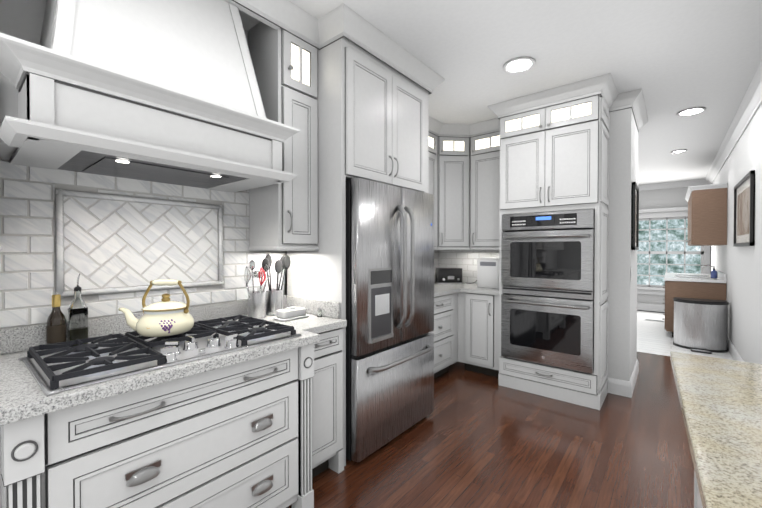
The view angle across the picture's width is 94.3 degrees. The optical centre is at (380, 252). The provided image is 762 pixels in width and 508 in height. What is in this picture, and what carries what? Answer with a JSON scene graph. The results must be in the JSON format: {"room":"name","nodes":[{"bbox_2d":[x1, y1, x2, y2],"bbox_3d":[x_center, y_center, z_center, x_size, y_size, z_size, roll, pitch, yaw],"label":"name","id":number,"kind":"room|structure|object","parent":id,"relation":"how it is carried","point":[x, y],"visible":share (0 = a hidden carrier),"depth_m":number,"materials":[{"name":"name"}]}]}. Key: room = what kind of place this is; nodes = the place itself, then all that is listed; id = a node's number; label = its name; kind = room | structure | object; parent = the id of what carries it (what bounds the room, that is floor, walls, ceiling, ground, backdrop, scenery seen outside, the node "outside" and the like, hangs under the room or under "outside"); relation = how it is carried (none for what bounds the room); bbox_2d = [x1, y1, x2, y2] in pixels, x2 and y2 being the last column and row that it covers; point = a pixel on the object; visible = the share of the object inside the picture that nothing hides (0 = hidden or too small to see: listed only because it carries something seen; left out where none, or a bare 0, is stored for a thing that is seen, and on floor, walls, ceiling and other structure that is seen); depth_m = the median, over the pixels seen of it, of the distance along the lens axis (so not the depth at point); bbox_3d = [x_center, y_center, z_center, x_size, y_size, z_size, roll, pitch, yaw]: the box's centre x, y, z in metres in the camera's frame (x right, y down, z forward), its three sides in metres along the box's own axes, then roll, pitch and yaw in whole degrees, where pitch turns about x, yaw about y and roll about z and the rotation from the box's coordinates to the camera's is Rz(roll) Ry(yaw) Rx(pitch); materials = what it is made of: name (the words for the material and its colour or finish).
{"room":"kitchen","nodes":[
{"label":"kitchen","id":0,"kind":"room"},
{"bbox_2d":[0,0,286,328],"bbox_3d":[-1.986,-0.038,0.980,0.120,2.730,4.050,0,1,39],"label":"wall","id":1,"kind":"structure","parent":0,"point":[21,19],"depth_m":1.48,"materials":[{"name":"paint"}]},
{"bbox_2d":[0,158,283,328],"bbox_3d":[-1.617,-0.043,1.310,0.028,0.705,2.989,0,1,39],"label":"backsplash","id":2,"kind":"structure","parent":1,"relation":"attached to","point":[116,243],"depth_m":1.71,"materials":[{"name":"grey tile"}]},
{"bbox_2d":[289,352,693,507],"bbox_3d":[0.311,1.349,1.804,3.240,0.060,8.220,0,1,39],"label":"floor","id":3,"kind":"structure","parent":0,"point":[476,440],"depth_m":2.29,"materials":[{"name":"brown wood"}]},
{"bbox_2d":[0,328,343,507],"bbox_3d":[-1.339,0.889,1.104,0.728,0.871,3.011,0,1,39],"label":"base cabinet","id":4,"kind":"object","parent":3,"relation":"on","point":[264,432],"visible":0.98,"depth_m":1.36,"materials":[{"name":"paint"}]},
{"bbox_2d":[18,314,300,395],"bbox_3d":[-0.886,0.380,1.536,0.555,0.055,0.927,0,1,39],"label":"gas cooktop","id":5,"kind":"object","parent":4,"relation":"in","point":[57,368],"visible":1,"depth_m":1.37,"materials":[{"name":"black metal"}]},
{"bbox_2d":[118,279,194,336],"bbox_3d":[-0.983,0.237,1.577,0.271,0.236,0.250,0,1,39],"label":"tea kettle","id":6,"kind":"object","parent":5,"relation":"on","point":[164,316],"visible":1,"depth_m":1.52,"materials":[{"name":"beige ceramic"}]},
{"bbox_2d":[0,295,346,425],"bbox_3d":[-1.331,0.382,1.096,0.741,0.140,3.015,0,1,39],"label":"countertop","id":7,"kind":"structure","parent":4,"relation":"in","point":[23,396],"depth_m":1.42,"materials":[{"name":"grey stone"}]},
{"bbox_2d":[46,294,65,349],"bbox_3d":[-1.382,0.293,1.505,0.063,0.229,0.063,0,1,39],"label":"oil bottle","id":8,"kind":"object","parent":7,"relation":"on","point":[56,326],"visible":0.85,"depth_m":1.49,"materials":[{"name":"black glass"}]},
{"bbox_2d":[68,273,87,345],"bbox_3d":[-1.334,0.249,1.556,0.062,0.316,0.062,0,1,39],"label":"bottle","id":9,"kind":"object","parent":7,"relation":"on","point":[78,318],"visible":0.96,"depth_m":1.54,"materials":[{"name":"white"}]},
{"bbox_2d":[262,254,290,314],"bbox_3d":[-0.686,0.203,2.304,0.119,0.394,0.210,0,1,39],"label":"utensil crock","id":10,"kind":"object","parent":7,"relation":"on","point":[274,300],"visible":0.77,"depth_m":2.26,"materials":[{"name":"silver metal"}]},
{"bbox_2d":[244,260,270,318],"bbox_3d":[-0.762,0.221,2.179,0.140,0.360,0.184,0,1,39],"label":"utensil crock","id":11,"kind":"object","parent":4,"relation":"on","point":[257,304],"visible":0.98,"depth_m":2.15,"materials":[{"name":"white ceramic"}]},
{"bbox_2d":[273,306,308,320],"bbox_3d":[-0.549,0.367,2.165,0.110,0.068,0.200,0,1,39],"label":"butter dish","id":12,"kind":"object","parent":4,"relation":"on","point":[291,313],"visible":1,"depth_m":2.12,"materials":[{"name":"white ceramic"}]},
{"bbox_2d":[317,308,321,316],"bbox_3d":[-0.383,0.371,2.210,0.030,0.058,0.030,0,1,39],"label":"salt shaker","id":13,"kind":"object","parent":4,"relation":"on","point":[319,313],"visible":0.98,"depth_m":2.20,"materials":[{"name":"clear glass"}]},
{"bbox_2d":[287,37,428,465],"bbox_3d":[-0.230,-0.054,2.779,0.903,2.727,0.990,0,1,39],"label":"enclosure","id":14,"kind":"object","parent":3,"relation":"on","point":[373,118],"visible":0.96,"depth_m":2.27,"materials":[{"name":"paint"}]},
{"bbox_2d":[346,178,433,461],"bbox_3d":[-0.159,0.423,2.724,0.934,1.774,0.900,0,1,39],"label":"refrigerator","id":15,"kind":"object","parent":3,"relation":"on","point":[390,312],"visible":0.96,"depth_m":2.34,"materials":[{"name":"silver metal"}]},
{"bbox_2d":[430,292,498,377],"bbox_3d":[0.669,0.865,3.740,1.083,0.871,1.620,0,1,39],"label":"base cabinet","id":16,"kind":"object","parent":3,"relation":"on","point":[466,329],"visible":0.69,"depth_m":3.71,"materials":[{"name":"paint"}]},
{"bbox_2d":[434,282,498,296],"bbox_3d":[0.670,0.407,3.736,1.082,0.040,1.617,0,1,39],"label":"countertop","id":17,"kind":"structure","parent":16,"relation":"on","point":[442,289],"depth_m":3.77,"materials":[{"name":"grey stone"}]},
{"bbox_2d":[435,268,462,283],"bbox_3d":[0.835,0.285,4.351,0.310,0.191,0.193,0,1,-6],"label":"toaster","id":18,"kind":"object","parent":17,"relation":"on","point":[448,275],"visible":1,"depth_m":4.26,"materials":[{"name":"black plastic"}]},
{"bbox_2d":[477,258,498,288],"bbox_3d":[1.278,0.221,4.001,0.270,0.325,0.342,0,1,39],"label":"machine","id":19,"kind":"object","parent":17,"relation":"on","point":[487,272],"visible":0.73,"depth_m":3.87,"materials":[{"name":"white plastic"}]},
{"bbox_2d":[488,73,623,410],"bbox_3d":[1.682,-0.061,3.429,1.026,2.728,0.801,0,1,39],"label":"tall cabinet","id":20,"kind":"object","parent":3,"relation":"on","point":[554,158],"depth_m":3.13,"materials":[{"name":"paint"}]},
{"bbox_2d":[501,209,594,373],"bbox_3d":[1.664,0.324,3.421,0.764,1.384,0.788,0,1,39],"label":"double wall oven","id":21,"kind":"object","parent":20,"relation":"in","point":[547,284],"visible":0.96,"depth_m":3.14,"materials":[{"name":"silver metal"}]},
{"bbox_2d":[694,470,702,507],"bbox_3d":[0.991,0.890,0.685,0.526,0.876,0.455,0,1,39],"label":"base cabinet","id":22,"kind":"object","parent":3,"relation":"on","point":[697,501],"visible":0.02,"depth_m":1.01,"materials":[{"name":"paint"}]},
{"bbox_2d":[670,351,761,507],"bbox_3d":[0.063,0.439,-0.390,0.601,0.038,4.270,0,1,39],"label":"countertop","id":23,"kind":"structure","parent":22,"relation":"on","point":[720,400],"depth_m":0.84,"materials":[{"name":"beige stone"}]},
{"bbox_2d":[239,0,761,184],"bbox_3d":[1.286,-1.468,3.578,4.020,0.080,12.240,0,1,39],"label":"ceiling","id":24,"kind":"structure","parent":0,"point":[671,59],"depth_m":2.50,"materials":[{"name":"paint"}]},
{"bbox_2d":[0,0,299,191],"bbox_3d":[-0.969,-0.884,1.629,0.611,1.046,1.116,0,1,39],"label":"range hood","id":25,"kind":"object","parent":24,"relation":"hanging from","point":[164,91],"visible":1,"depth_m":1.40,"materials":[{"name":"paint"}]},
{"bbox_2d":[224,0,331,49],"bbox_3d":[-1.328,-1.342,1.075,0.124,0.121,3.013,0,1,39],"label":"crown molding","id":26,"kind":"structure","parent":24,"relation":"attached to","point":[285,15],"depth_m":2.04,"materials":[{"name":"paint"}]},
{"bbox_2d":[249,22,318,250],"bbox_3d":[-0.608,-0.713,2.242,0.373,1.400,0.301,0,1,39],"label":"upper cabinet","id":27,"kind":"object","parent":24,"relation":"hanging from","point":[283,216],"visible":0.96,"depth_m":2.14,"materials":[{"name":"paint"}]},
{"bbox_2d":[328,3,444,93],"bbox_3d":[0.121,-1.356,2.478,0.092,0.120,1.159,0,1,39],"label":"crown molding","id":28,"kind":"structure","parent":24,"relation":"attached to","point":[338,23],"depth_m":2.31,"materials":[{"name":"paint"}]},
{"bbox_2d":[428,133,439,246],"bbox_3d":[0.192,-0.742,3.724,0.348,1.370,1.013,0,1,39],"label":"upper cabinet","id":29,"kind":"object","parent":24,"relation":"hanging from","point":[433,140],"depth_m":3.96,"materials":[{"name":"paint"}]},
{"bbox_2d":[429,116,459,137],"bbox_3d":[0.445,-1.367,3.677,0.090,0.120,1.271,0,1,39],"label":"crown molding","id":30,"kind":"structure","parent":24,"relation":"attached to","point":[437,128],"depth_m":3.95,"materials":[{"name":"paint"}]},
{"bbox_2d":[440,137,471,246],"bbox_3d":[0.807,-0.747,4.268,0.606,1.370,0.606,0,1,39],"label":"upper cabinet","id":31,"kind":"object","parent":24,"relation":"hanging from","point":[464,181],"depth_m":4.03,"materials":[{"name":"paint"}]},
{"bbox_2d":[472,131,499,246],"bbox_3d":[1.308,-0.745,4.024,0.477,1.370,0.347,0,1,39],"label":"upper cabinet","id":32,"kind":"object","parent":24,"relation":"hanging from","point":[485,148],"depth_m":3.92,"materials":[{"name":"paint"}]},
{"bbox_2d":[503,57,534,73],"bbox_3d":[1.042,-1.410,2.666,0.225,0.014,0.225,0,1,-6],"label":"recessed light","id":33,"kind":"object","parent":24,"relation":"in","point":[518,65],"depth_m":2.66,"materials":[{"name":"paint"}]},
{"bbox_2d":[671,149,686,153],"bbox_3d":[4.223,-1.432,5.009,0.175,0.014,0.175,0,1,-6],"label":"recessed light","id":34,"kind":"object","parent":24,"relation":"in","point":[682,150],"depth_m":5.01,"materials":[{"name":"paint"}]},
{"bbox_2d":[676,107,705,116],"bbox_3d":[3.127,-1.419,3.567,0.225,0.014,0.225,0,1,-6],"label":"recessed light","id":35,"kind":"object","parent":24,"relation":"in","point":[696,110],"depth_m":3.56,"materials":[{"name":"paint"}]},
{"bbox_2d":[475,108,635,380],"bbox_3d":[1.279,-0.070,4.354,2.980,2.730,0.150,0,1,39],"label":"wall","id":36,"kind":"structure","parent":0,"point":[621,298],"depth_m":3.25,"materials":[{"name":"paint"}]},
{"bbox_2d":[434,250,439,281],"bbox_3d":[0.263,0.162,4.070,0.030,0.442,1.619,0,1,39],"label":"backsplash","id":37,"kind":"structure","parent":36,"relation":"attached to","point":[435,251],"depth_m":4.63,"materials":[{"name":"grey tile"}]},
{"bbox_2d":[440,250,498,282],"bbox_3d":[1.186,0.159,4.340,1.052,0.442,0.029,0,1,39],"label":"backsplash","id":38,"kind":"structure","parent":36,"relation":"attached to","point":[465,261],"depth_m":4.44,"materials":[{"name":"grey tile"}]},
{"bbox_2d":[631,182,638,249],"bbox_3d":[2.446,-0.336,3.399,0.027,0.620,0.460,0,1,39],"label":"framed picture","id":39,"kind":"object","parent":36,"relation":"attached to","point":[635,222],"visible":1,"depth_m":3.23,"materials":[{"name":"black wood"}]},
{"bbox_2d":[636,126,639,358],"bbox_3d":[2.524,-0.063,3.661,0.176,2.730,0.360,0,1,39],"label":"wall","id":40,"kind":"structure","parent":0,"point":[637,295],"depth_m":3.78,"materials":[{"name":"paint"}]},
{"bbox_2d":[628,359,638,397],"bbox_3d":[2.517,1.233,3.512,0.018,0.139,0.858,0,1,39],"label":"baseboard","id":41,"kind":"structure","parent":40,"relation":"attached to","point":[631,384],"depth_m":3.35,"materials":[{"name":"paint"}]},
{"bbox_2d":[624,89,647,131],"bbox_3d":[2.515,-1.365,3.448,0.101,0.120,0.922,0,1,39],"label":"crown molding","id":42,"kind":"structure","parent":40,"relation":"attached to","point":[634,99],"depth_m":3.25,"materials":[{"name":"paint"}]},
{"bbox_2d":[640,187,692,304],"bbox_3d":[5.087,-0.107,8.311,3.840,2.730,0.120,0,1,39],"label":"wall","id":43,"kind":"structure","parent":0,"point":[671,197],"depth_m":7.53,"materials":[{"name":"paint"}]},
{"bbox_2d":[638,179,703,190],"bbox_3d":[4.971,-1.414,8.251,3.780,0.114,0.100,0,1,39],"label":"crown molding","id":44,"kind":"structure","parent":43,"relation":"attached to","point":[679,184],"depth_m":7.36,"materials":[{"name":"paint"}]},
{"bbox_2d":[637,207,709,311],"bbox_3d":[6.011,0.156,7.437,1.440,2.180,0.180,0,1,39],"label":"room window","id":45,"kind":"structure","parent":43,"relation":"in","point":[663,213],"depth_m":7.47,"materials":[{"name":"paint"}]},
{"bbox_2d":[637,310,732,359],"bbox_3d":[3.896,1.302,6.779,4.020,0.060,4.020,0,1,39],"label":"floor","id":46,"kind":"structure","parent":0,"point":[655,337],"depth_m":5.30,"materials":[{"name":"white tile"}]},
{"bbox_2d":[662,281,725,336],"bbox_3d":[4.757,0.856,5.384,0.675,0.856,0.525,0,1,39],"label":"base cabinet","id":47,"kind":"object","parent":46,"relation":"on","point":[700,290],"depth_m":5.24,"materials":[{"name":"brown wood"}]},
{"bbox_2d":[664,269,726,282],"bbox_3d":[5.104,0.355,5.810,0.686,0.128,1.670,0,1,39],"label":"countertop","id":48,"kind":"structure","parent":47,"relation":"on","point":[696,277],"depth_m":5.33,"materials":[{"name":"white stone"}]},
{"bbox_2d":[711,267,717,277],"bbox_3d":[4.905,0.283,5.211,0.080,0.182,0.166,0,1,39],"label":"soap dispenser","id":49,"kind":"object","parent":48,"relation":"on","point":[714,273],"visible":1,"depth_m":5.15,"materials":[{"name":"blue ceramic"}]},
{"bbox_2d":[673,297,728,353],"bbox_3d":[4.265,0.964,4.721,0.560,0.654,0.433,0,1,39],"label":"trash can","id":50,"kind":"object","parent":46,"relation":"on","point":[700,325],"visible":0.98,"depth_m":4.64,"materials":[{"name":"silver metal"}]},
{"bbox_2d":[710,104,761,363],"bbox_3d":[2.781,-0.051,2.362,0.150,2.730,12.240,0,1,39],"label":"wall","id":51,"kind":"structure","parent":0,"point":[740,266],"depth_m":3.76,"materials":[{"name":"paint"}]},
{"bbox_2d":[685,183,727,245],"bbox_3d":[5.196,-0.548,5.699,0.414,0.860,1.670,0,1,39],"label":"upper cabinet","id":52,"kind":"object","parent":51,"relation":"attached to","point":[707,215],"depth_m":5.08,"materials":[{"name":"brown wood"}]},
{"bbox_2d":[704,60,761,184],"bbox_3d":[4.079,-1.374,4.079,0.100,0.114,7.680,0,1,39],"label":"crown molding","id":53,"kind":"structure","parent":51,"relation":"attached to","point":[750,104],"depth_m":3.72,"materials":[{"name":"paint"}]},
{"bbox_2d":[727,338,742,360],"bbox_3d":[4.111,1.227,4.078,0.018,0.139,7.680,0,1,39],"label":"baseboard","id":54,"kind":"structure","parent":51,"relation":"attached to","point":[733,352],"depth_m":4.31,"materials":[{"name":"paint"}]},
{"bbox_2d":[733,170,754,246],"bbox_3d":[3.860,-0.424,3.770,0.029,0.710,1.150,0,1,39],"label":"framed picture","id":55,"kind":"object","parent":51,"relation":"attached to","point":[744,207],"visible":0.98,"depth_m":3.67,"materials":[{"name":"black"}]},
{"label":"outside","id":56,"kind":"structure","parent":0,"visible":0},
{"bbox_2d":[637,219,700,284],"bbox_3d":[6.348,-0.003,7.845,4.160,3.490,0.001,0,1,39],"label":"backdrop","id":57,"kind":"structure","parent":56,"point":[655,235],"depth_m":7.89,"materials":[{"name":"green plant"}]}
]}

